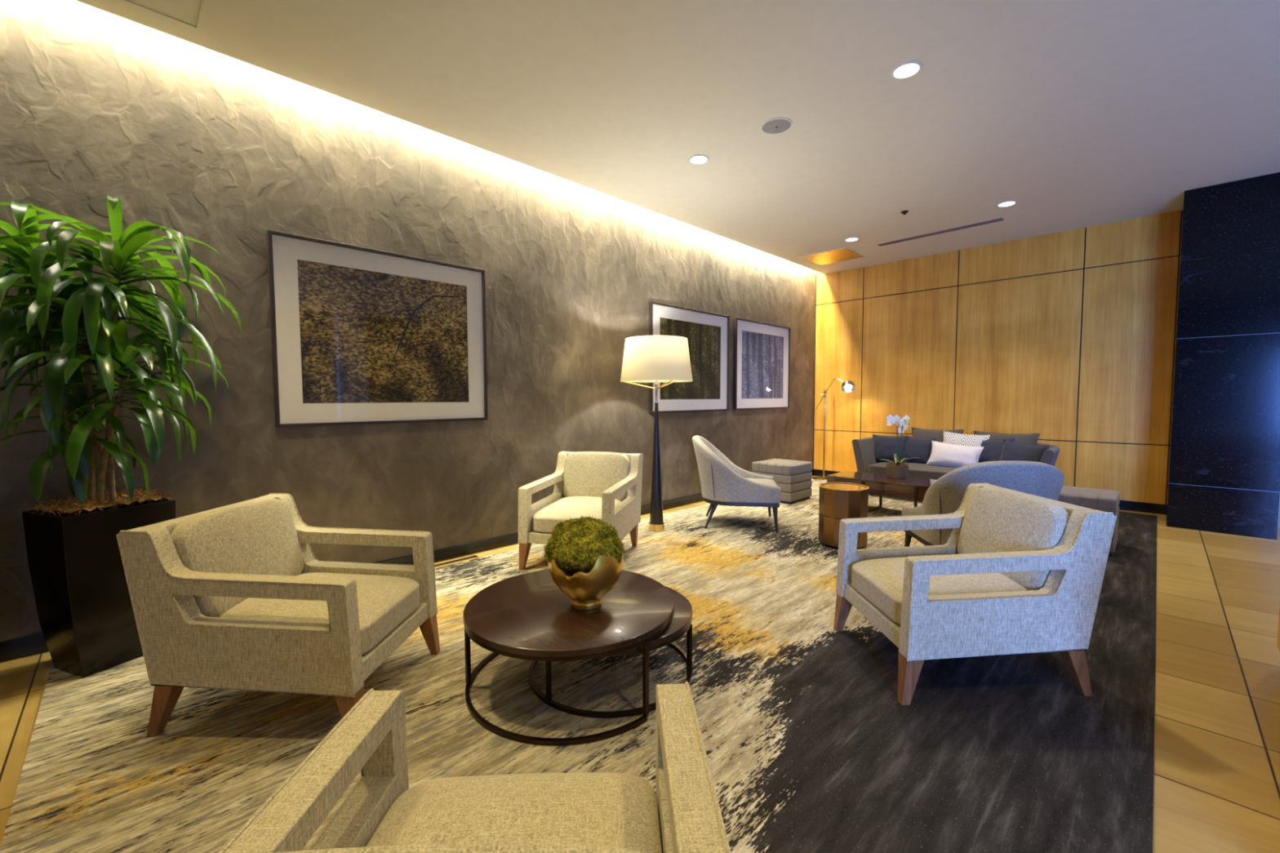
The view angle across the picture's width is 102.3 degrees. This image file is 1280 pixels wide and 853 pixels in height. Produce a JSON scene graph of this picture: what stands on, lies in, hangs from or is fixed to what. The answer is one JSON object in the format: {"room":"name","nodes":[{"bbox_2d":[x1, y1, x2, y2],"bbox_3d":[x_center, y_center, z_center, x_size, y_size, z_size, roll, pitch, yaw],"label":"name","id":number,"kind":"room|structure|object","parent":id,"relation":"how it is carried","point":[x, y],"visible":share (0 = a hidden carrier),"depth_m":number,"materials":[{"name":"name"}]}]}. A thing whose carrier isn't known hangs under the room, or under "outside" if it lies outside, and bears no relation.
{"room":"hotel lobby","nodes":[
{"label":"hotel lobby","id":0,"kind":"room"},
{"bbox_2d":[22,498,175,677],"bbox_3d":[-2.545,0.743,2.463,0.340,0.740,0.406,1,3,21],"label":"planter","id":1,"kind":"object","parent":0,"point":[86,619],"depth_m":2.31,"materials":[{"name":"black"}]},
{"bbox_2d":[0,0,816,641],"bbox_3d":[-0.466,-0.764,5.028,8.984,3.472,0.120,-3,4,-45],"label":"wall","id":2,"kind":"structure","parent":0,"point":[218,150],"depth_m":3.40,"materials":[{"name":"paint"}]},
{"bbox_2d":[266,229,488,426],"bbox_3d":[-1.746,-0.620,3.643,1.417,1.191,0.044,-3,4,-45],"label":"framed picture","id":3,"kind":"object","parent":2,"relation":"attached to","point":[360,335],"visible":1,"depth_m":3.54,"materials":[{"name":"brown wood"}]},
{"bbox_2d":[297,259,468,403],"bbox_3d":[-1.750,-0.620,3.648,1.141,0.921,0.004,-3,4,-45],"label":"print","id":4,"kind":"object","parent":3,"relation":"attached to","point":[366,334],"depth_m":3.58},
{"bbox_2d":[0,469,813,662],"bbox_3d":[-0.415,0.923,5.072,8.979,0.098,0.014,-3,4,-45],"label":"baseboard","id":5,"kind":"structure","parent":2,"relation":"attached to","point":[24,646],"depth_m":3.99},
{"bbox_2d":[648,301,729,413],"bbox_3d":[0.606,-0.761,5.979,1.400,1.179,0.044,-3,4,-45],"label":"framed picture","id":6,"kind":"object","parent":2,"relation":"attached to","point":[707,333],"visible":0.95,"depth_m":6.04,"materials":[{"name":"brown paper"}]},
{"bbox_2d":[659,317,720,399],"bbox_3d":[0.601,-0.761,5.984,1.124,0.909,0.004,-3,4,-45],"label":"print","id":7,"kind":"object","parent":6,"relation":"attached to","point":[704,337],"depth_m":6.07,"materials":[{"name":"green paper"}]},
{"bbox_2d":[733,317,790,409],"bbox_3d":[1.694,-0.825,7.060,1.360,1.172,0.044,-3,4,-45],"label":"framed picture","id":8,"kind":"object","parent":2,"relation":"attached to","point":[762,350],"visible":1,"depth_m":7.01,"materials":[{"name":"grey paper"}]},
{"bbox_2d":[741,330,783,398],"bbox_3d":[1.689,-0.826,7.065,1.084,0.902,0.004,-3,4,-45],"label":"print","id":9,"kind":"object","parent":8,"relation":"attached to","point":[762,351],"depth_m":7.04},
{"bbox_2d":[0,475,1279,852],"bbox_3d":[1.924,1.233,1.142,11.434,0.100,9.100,-3,4,-45],"label":"floor","id":10,"kind":"structure","parent":0,"point":[1216,758],"depth_m":2.15,"materials":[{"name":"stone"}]},
{"bbox_2d":[434,555,477,567],"bbox_3d":[-1.731,1.053,3.650,1.240,0.003,0.048,-3,4,-45],"label":"floor vent","id":11,"kind":"object","parent":10,"relation":"in","point":[475,556],"visible":0.34,"depth_m":3.96,"materials":[{"name":"gold metal"}]},
{"bbox_2d":[0,478,1157,852],"bbox_3d":[1.287,1.026,3.919,7.860,0.008,3.725,-3,4,-45],"label":"area rug","id":12,"kind":"object","parent":10,"relation":"on","point":[811,746],"visible":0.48,"depth_m":1.97,"materials":[{"name":"carpet"}]},
{"bbox_2d":[0,194,240,677],"bbox_3d":[-2.544,0.059,2.291,1.305,2.126,0.839,-3,4,-45],"label":"dracaena","id":13,"kind":"object","parent":12,"relation":"on","point":[87,623],"visible":1,"depth_m":2.32,"materials":[{"name":"leaf"},{"name":"glossy black lacquered planter"},{"name":"bark mulch"}]},
{"bbox_2d":[115,493,439,736],"bbox_3d":[-1.409,0.729,2.173,0.838,0.794,0.715,0,3,1],"label":"armchair","id":14,"kind":"object","parent":12,"relation":"on","point":[237,596],"visible":0.99,"depth_m":1.86,"materials":[{"name":"fabric"}]},
{"bbox_2d":[170,498,303,617],"bbox_3d":[-1.654,0.528,2.167,0.147,0.392,0.556,0,3,1],"label":"cushion","id":15,"kind":"object","parent":14,"relation":"on","point":[261,536],"depth_m":2.09,"materials":[{"name":"fabric"}]},
{"bbox_2d":[220,572,419,654],"bbox_3d":[-1.308,0.766,2.173,0.570,0.183,0.560,0,3,1],"label":"seat cushion","id":16,"kind":"object","parent":14,"relation":"on","point":[388,602],"depth_m":2.06,"materials":[{"name":"fabric"}]},
{"bbox_2d":[217,681,730,852],"bbox_3d":[-0.233,0.801,0.796,0.715,0.794,0.838,0,3,-2],"label":"armchair","id":17,"kind":"object","parent":12,"relation":"on","point":[538,812],"visible":1,"depth_m":0.98,"materials":[{"name":"fabric"}]},
{"bbox_2d":[365,773,662,852],"bbox_3d":[-0.236,0.833,0.899,0.560,0.183,0.570,0,3,-2],"label":"seat cushion","id":18,"kind":"object","parent":17,"relation":"on","point":[620,810],"depth_m":1.02,"materials":[{"name":"fabric"}]},
{"bbox_2d":[462,568,674,746],"bbox_3d":[-0.301,0.940,2.281,0.904,0.352,0.904,-3,4,-45],"label":"table","id":19,"kind":"object","parent":12,"relation":"on","point":[526,616],"visible":0.91,"depth_m":2.06,"materials":[{"name":"brown wood"}]},
{"bbox_2d":[547,550,623,609],"bbox_3d":[-0.229,0.632,2.215,0.322,0.269,0.320,-3,4,-45],"label":"bowl","id":20,"kind":"object","parent":19,"relation":"on","point":[586,591],"visible":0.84,"depth_m":2.10,"materials":[{"name":"gold metal"}]},
{"bbox_2d":[542,515,626,575],"bbox_3d":[-0.237,0.525,2.221,0.357,0.293,0.367,-3,4,-45],"label":"moss ball","id":21,"kind":"object","parent":20,"relation":"in","point":[575,545],"visible":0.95,"depth_m":2.12,"materials":[{"name":"green plant"}]},
{"bbox_2d":[518,451,643,570],"bbox_3d":[-0.430,0.623,4.016,0.715,0.794,0.838,1,3,16],"label":"armchair","id":22,"kind":"object","parent":12,"relation":"on","point":[606,486],"visible":0.91,"depth_m":4.04,"materials":[{"name":"fabric"}]},
{"bbox_2d":[533,496,621,533],"bbox_3d":[-0.458,0.666,3.921,0.560,0.183,0.570,1,3,16],"label":"seat cushion","id":23,"kind":"object","parent":22,"relation":"on","point":[546,515],"depth_m":3.76,"materials":[{"name":"fabric"}]},
{"bbox_2d":[562,451,630,501],"bbox_3d":[-0.364,0.409,4.240,0.556,0.392,0.147,1,3,16],"label":"cushion","id":24,"kind":"object","parent":22,"relation":"on","point":[584,473],"depth_m":4.20,"materials":[{"name":"fabric"}]},
{"bbox_2d":[528,586,692,718],"bbox_3d":[-0.133,0.967,2.359,0.742,0.288,0.742,-3,4,-45],"label":"table","id":25,"kind":"object","parent":12,"relation":"on","point":[680,624],"visible":0.38,"depth_m":2.10,"materials":[{"name":"brown wood"}]},
{"bbox_2d":[620,335,692,531],"bbox_3d":[0.153,0.083,4.804,0.669,1.782,0.669,-3,4,-45],"label":"floor lamp","id":26,"kind":"object","parent":12,"relation":"on","point":[655,359],"visible":1,"depth_m":4.54,"materials":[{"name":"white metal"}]},
{"bbox_2d":[692,435,780,533],"bbox_3d":[0.929,0.525,5.097,0.825,0.863,0.759,0,3,9],"label":"slipper chair","id":27,"kind":"object","parent":12,"relation":"on","point":[722,482],"visible":1,"depth_m":4.78,"materials":[{"name":"grey fabric"}]},
{"bbox_2d":[746,478,777,486],"bbox_3d":[1.006,0.605,5.090,0.670,0.138,0.584,0,3,9],"label":"seat cushion","id":28,"kind":"object","parent":27,"relation":"on","point":[769,482],"depth_m":5.10,"materials":[{"name":"grey fabric"}]},
{"bbox_2d":[751,458,812,504],"bbox_3d":[1.741,0.657,6.324,0.533,0.459,0.536,-3,4,-45],"label":"ottoman","id":29,"kind":"object","parent":12,"relation":"on","point":[793,477],"visible":0.76,"depth_m":6.10,"materials":[{"name":"grey fabric"}]},
{"bbox_2d":[751,458,812,475],"bbox_3d":[1.740,0.489,6.314,0.530,0.124,0.536,-3,4,-45],"label":"cushion","id":30,"kind":"object","parent":29,"relation":"on","point":[774,467],"depth_m":6.15,"materials":[{"name":"grey fabric"}]},
{"bbox_2d":[812,377,855,479],"bbox_3d":[2.882,0.045,7.668,0.255,1.524,0.632,-3,4,-45],"label":"reading lamp","id":31,"kind":"object","parent":12,"relation":"on","point":[847,386],"visible":0.98,"depth_m":7.74,"materials":[{"name":"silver metal"}]},
{"bbox_2d":[818,482,869,549],"bbox_3d":[1.710,0.748,4.337,0.399,0.496,0.399,-3,4,-45],"label":"table","id":32,"kind":"object","parent":12,"relation":"on","point":[837,501],"visible":0.88,"depth_m":4.20,"materials":[{"name":"brown wood"}]},
{"bbox_2d":[826,471,936,512],"bbox_3d":[2.730,0.745,5.454,0.528,0.372,1.342,-3,4,-45],"label":"cocktail table","id":33,"kind":"object","parent":12,"relation":"on","point":[910,488],"visible":0.38,"depth_m":5.35,"materials":[{"name":"brown wood"}]},
{"bbox_2d":[879,414,920,479],"bbox_3d":[2.785,0.210,5.542,0.288,0.684,0.394,-1,3,-17],"label":"potted orchid","id":34,"kind":"object","parent":33,"relation":"on","point":[897,469],"visible":1,"depth_m":5.51,"materials":[{"name":"white plant"}]},
{"bbox_2d":[852,435,1060,495],"bbox_3d":[3.772,0.528,6.239,1.050,0.713,2.030,-3,4,-45],"label":"sofa","id":35,"kind":"object","parent":12,"relation":"on","point":[864,448],"visible":0.2,"depth_m":6.34,"materials":[{"name":"grey fabric"}]},
{"bbox_2d":[872,434,908,462],"bbox_3d":[3.267,0.292,6.755,0.433,0.358,0.178,1,4,27],"label":"throw pillow","id":36,"kind":"object","parent":35,"relation":"on","point":[885,446],"visible":0.79,"depth_m":6.71,"materials":[{"name":"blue fabric"}]},
{"bbox_2d":[868,461,957,479],"bbox_3d":[3.717,0.556,6.186,0.895,0.142,1.630,-3,4,-45],"label":"seat cushion","id":37,"kind":"object","parent":35,"relation":"on","point":[915,469],"depth_m":6.10,"materials":[{"name":"grey fabric"}]},
{"bbox_2d":[902,435,936,463],"bbox_3d":[3.550,0.308,6.628,0.429,0.376,0.174,2,4,37],"label":"throw pillow","id":38,"kind":"object","parent":35,"relation":"on","point":[922,448],"visible":0.67,"depth_m":6.56,"materials":[{"name":"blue fabric"}]},
{"bbox_2d":[911,427,964,442],"bbox_3d":[3.805,0.251,6.639,0.609,0.453,0.193,3,4,40],"label":"pillow","id":39,"kind":"object","parent":35,"relation":"on","point":[916,433],"visible":0.3,"depth_m":6.65,"materials":[{"name":"grey fabric"}]},
{"bbox_2d":[926,440,984,467],"bbox_3d":[3.774,0.352,6.189,0.173,0.328,0.583,-3,4,-41],"label":"throw pillow","id":40,"kind":"object","parent":35,"relation":"on","point":[943,454],"visible":0.91,"depth_m":6.14,"materials":[{"name":"white fabric"}]},
{"bbox_2d":[942,431,990,446],"bbox_3d":[3.937,0.283,6.278,0.180,0.436,0.521,-3,4,-40],"label":"throw pillow","id":41,"kind":"object","parent":35,"relation":"on","point":[949,437],"visible":0.44,"depth_m":6.25,"materials":[{"name":"fabric"}]},
{"bbox_2d":[977,437,1014,462],"bbox_3d":[4.135,0.323,6.011,0.166,0.400,0.419,-2,4,-34],"label":"throw pillow","id":42,"kind":"object","parent":35,"relation":"on","point":[992,451],"visible":0.42,"depth_m":6.00,"materials":[{"name":"blue fabric"}]},
{"bbox_2d":[973,431,1039,444],"bbox_3d":[4.319,0.288,6.122,0.188,0.444,0.667,-3,4,-41],"label":"pillow","id":43,"kind":"object","parent":35,"relation":"on","point":[1028,438],"visible":0.26,"depth_m":6.01,"materials":[{"name":"grey fabric"}]},
{"bbox_2d":[998,439,1049,462],"bbox_3d":[4.247,0.352,5.742,0.176,0.382,0.475,-2,4,-33],"label":"throw pillow","id":44,"kind":"object","parent":35,"relation":"on","point":[1011,451],"visible":0.58,"depth_m":5.71,"materials":[{"name":"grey fabric"}]},
{"bbox_2d":[833,483,1116,705],"bbox_3d":[1.464,0.707,2.409,0.838,0.794,0.715,0,3,-1],"label":"armchair","id":45,"kind":"object","parent":12,"relation":"on","point":[1015,572],"visible":1,"depth_m":2.09,"materials":[{"name":"fabric"}]},
{"bbox_2d":[851,556,1027,625],"bbox_3d":[1.363,0.744,2.409,0.570,0.183,0.560,0,3,-1],"label":"seat cushion","id":46,"kind":"object","parent":45,"relation":"on","point":[877,582],"depth_m":2.29,"materials":[{"name":"fabric"}]},
{"bbox_2d":[957,487,1069,590],"bbox_3d":[1.708,0.505,2.403,0.147,0.392,0.556,0,3,-1],"label":"cushion","id":47,"kind":"object","parent":45,"relation":"on","point":[994,520],"depth_m":2.32,"materials":[{"name":"fabric"}]},
{"bbox_2d":[902,460,1064,546],"bbox_3d":[2.264,0.612,3.441,0.759,0.863,0.825,0,3,7],"label":"slipper chair","id":48,"kind":"object","parent":12,"relation":"on","point":[945,495],"visible":0.29,"depth_m":3.10,"materials":[{"name":"grey fabric"}]},
{"bbox_2d":[1057,485,1119,556],"bbox_3d":[3.644,0.761,4.329,0.533,0.459,0.536,-3,4,-45],"label":"ottoman","id":49,"kind":"object","parent":12,"relation":"on","point":[1105,500],"visible":0.3,"depth_m":4.09,"materials":[{"name":"grey fabric"}]},
{"bbox_2d":[1057,485,1119,513],"bbox_3d":[3.643,0.594,4.320,0.530,0.124,0.536,-3,4,-45],"label":"cushion","id":50,"kind":"object","parent":49,"relation":"on","point":[1105,500],"depth_m":4.11,"materials":[{"name":"grey fabric"}]},
{"bbox_2d":[1276,601,1279,652],"bbox_3d":[2.493,0.784,1.442,1.920,0.760,0.695,-3,4,-45],"label":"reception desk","id":51,"kind":"object","parent":10,"relation":"on","point":[1278,626],"visible":1,"depth_m":2.34,"materials":[{"name":"brown wood"}]},
{"bbox_2d":[75,0,1279,274],"bbox_3d":[1.981,-1.974,0.861,11.384,0.030,8.858,-3,4,-45],"label":"ceiling","id":52,"kind":"structure","parent":0,"point":[1078,113],"depth_m":3.25,"materials":[{"name":"paint"}]},
{"bbox_2d":[121,0,205,30],"bbox_3d":[-2.267,-2.020,2.263,0.554,0.006,0.554,-3,4,-45],"label":"ceiling access panel","id":53,"kind":"object","parent":52,"relation":"attached to","point":[180,8],"visible":1,"depth_m":2.50,"materials":[{"name":"paint"}]},
{"bbox_2d":[688,154,709,164],"bbox_3d":[0.469,-2.132,4.119,0.166,0.006,0.166,-3,4,-45],"label":"recessed light","id":54,"kind":"object","parent":52,"relation":"in","point":[699,159],"visible":1,"depth_m":4.11,"materials":[{"name":"white"}]},
{"bbox_2d":[760,117,792,134],"bbox_3d":[0.957,-2.103,3.614,0.216,0.010,0.216,-3,4,-45],"label":"ceiling speaker","id":55,"kind":"object","parent":52,"relation":"attached to","point":[778,125],"visible":1,"depth_m":3.60,"materials":[{"name":"white paint"}]},
{"bbox_2d":[799,247,866,265],"bbox_3d":[2.608,-2.297,6.982,0.630,0.006,0.650,-3,4,-45],"label":"ceiling panel","id":56,"kind":"object","parent":52,"relation":"attached to","point":[843,254],"visible":1,"depth_m":6.97,"materials":[{"name":"white paint"}]},
{"bbox_2d":[844,237,859,241],"bbox_3d":[2.553,-2.255,6.213,0.166,0.006,0.166,-3,4,-45],"label":"recessed light","id":57,"kind":"object","parent":52,"relation":"in","point":[849,239],"visible":1,"depth_m":6.21,"materials":[{"name":"white"}]},
{"bbox_2d":[900,210,908,214],"bbox_3d":[2.718,-2.194,5.293,0.072,0.026,0.072,-3,4,-45],"label":"sprinkler","id":58,"kind":"object","parent":52,"relation":"attached to","point":[904,212],"visible":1,"depth_m":5.28,"materials":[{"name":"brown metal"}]},
{"bbox_2d":[890,61,922,79],"bbox_3d":[1.552,-2.073,3.003,0.166,0.006,0.166,-3,4,-45],"label":"recessed light","id":59,"kind":"object","parent":52,"relation":"in","point":[905,70],"visible":1,"depth_m":3.00,"materials":[{"name":"white paint"}]},
{"bbox_2d":[877,217,1004,246],"bbox_3d":[3.438,-2.245,5.987,0.090,0.006,1.300,-3,4,-43],"label":"ceiling vent","id":60,"kind":"object","parent":52,"relation":"in","point":[999,219],"visible":1,"depth_m":5.92,"materials":[{"name":"metal"}]},
{"bbox_2d":[996,200,1017,207],"bbox_3d":[3.617,-2.195,5.085,0.166,0.006,0.166,-3,4,-45],"label":"recessed light","id":61,"kind":"object","parent":52,"relation":"in","point":[1007,203],"visible":1,"depth_m":5.07,"materials":[{"name":"white"}]},
{"bbox_2d":[813,209,1182,504],"bbox_3d":[4.160,-0.878,6.827,0.124,3.472,4.090,-3,4,-45],"label":"wall","id":62,"kind":"structure","parent":0,"point":[1068,337],"depth_m":6.22,"materials":[{"name":"brown wood"}]},
{"bbox_2d":[813,469,1166,515],"bbox_3d":[4.165,0.806,6.847,0.010,0.106,3.953,-3,4,-45],"label":"baseboard","id":63,"kind":"structure","parent":62,"relation":"attached to","point":[1158,508],"depth_m":5.60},
{"bbox_2d":[1165,172,1279,539],"bbox_3d":[5.581,-0.617,4.918,0.820,3.152,0.672,-3,4,-45],"label":"wall","id":64,"kind":"structure","parent":0,"point":[1224,475],"depth_m":4.63,"materials":[{"name":"black stone"}]},
{"bbox_2d":[1277,497,1279,527],"bbox_3d":[7.609,-0.538,3.377,0.120,3.152,4.375,-3,4,-45],"label":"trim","id":65,"kind":"structure","parent":64,"relation":"attached to","point":[1278,522],"depth_m":4.91,"materials":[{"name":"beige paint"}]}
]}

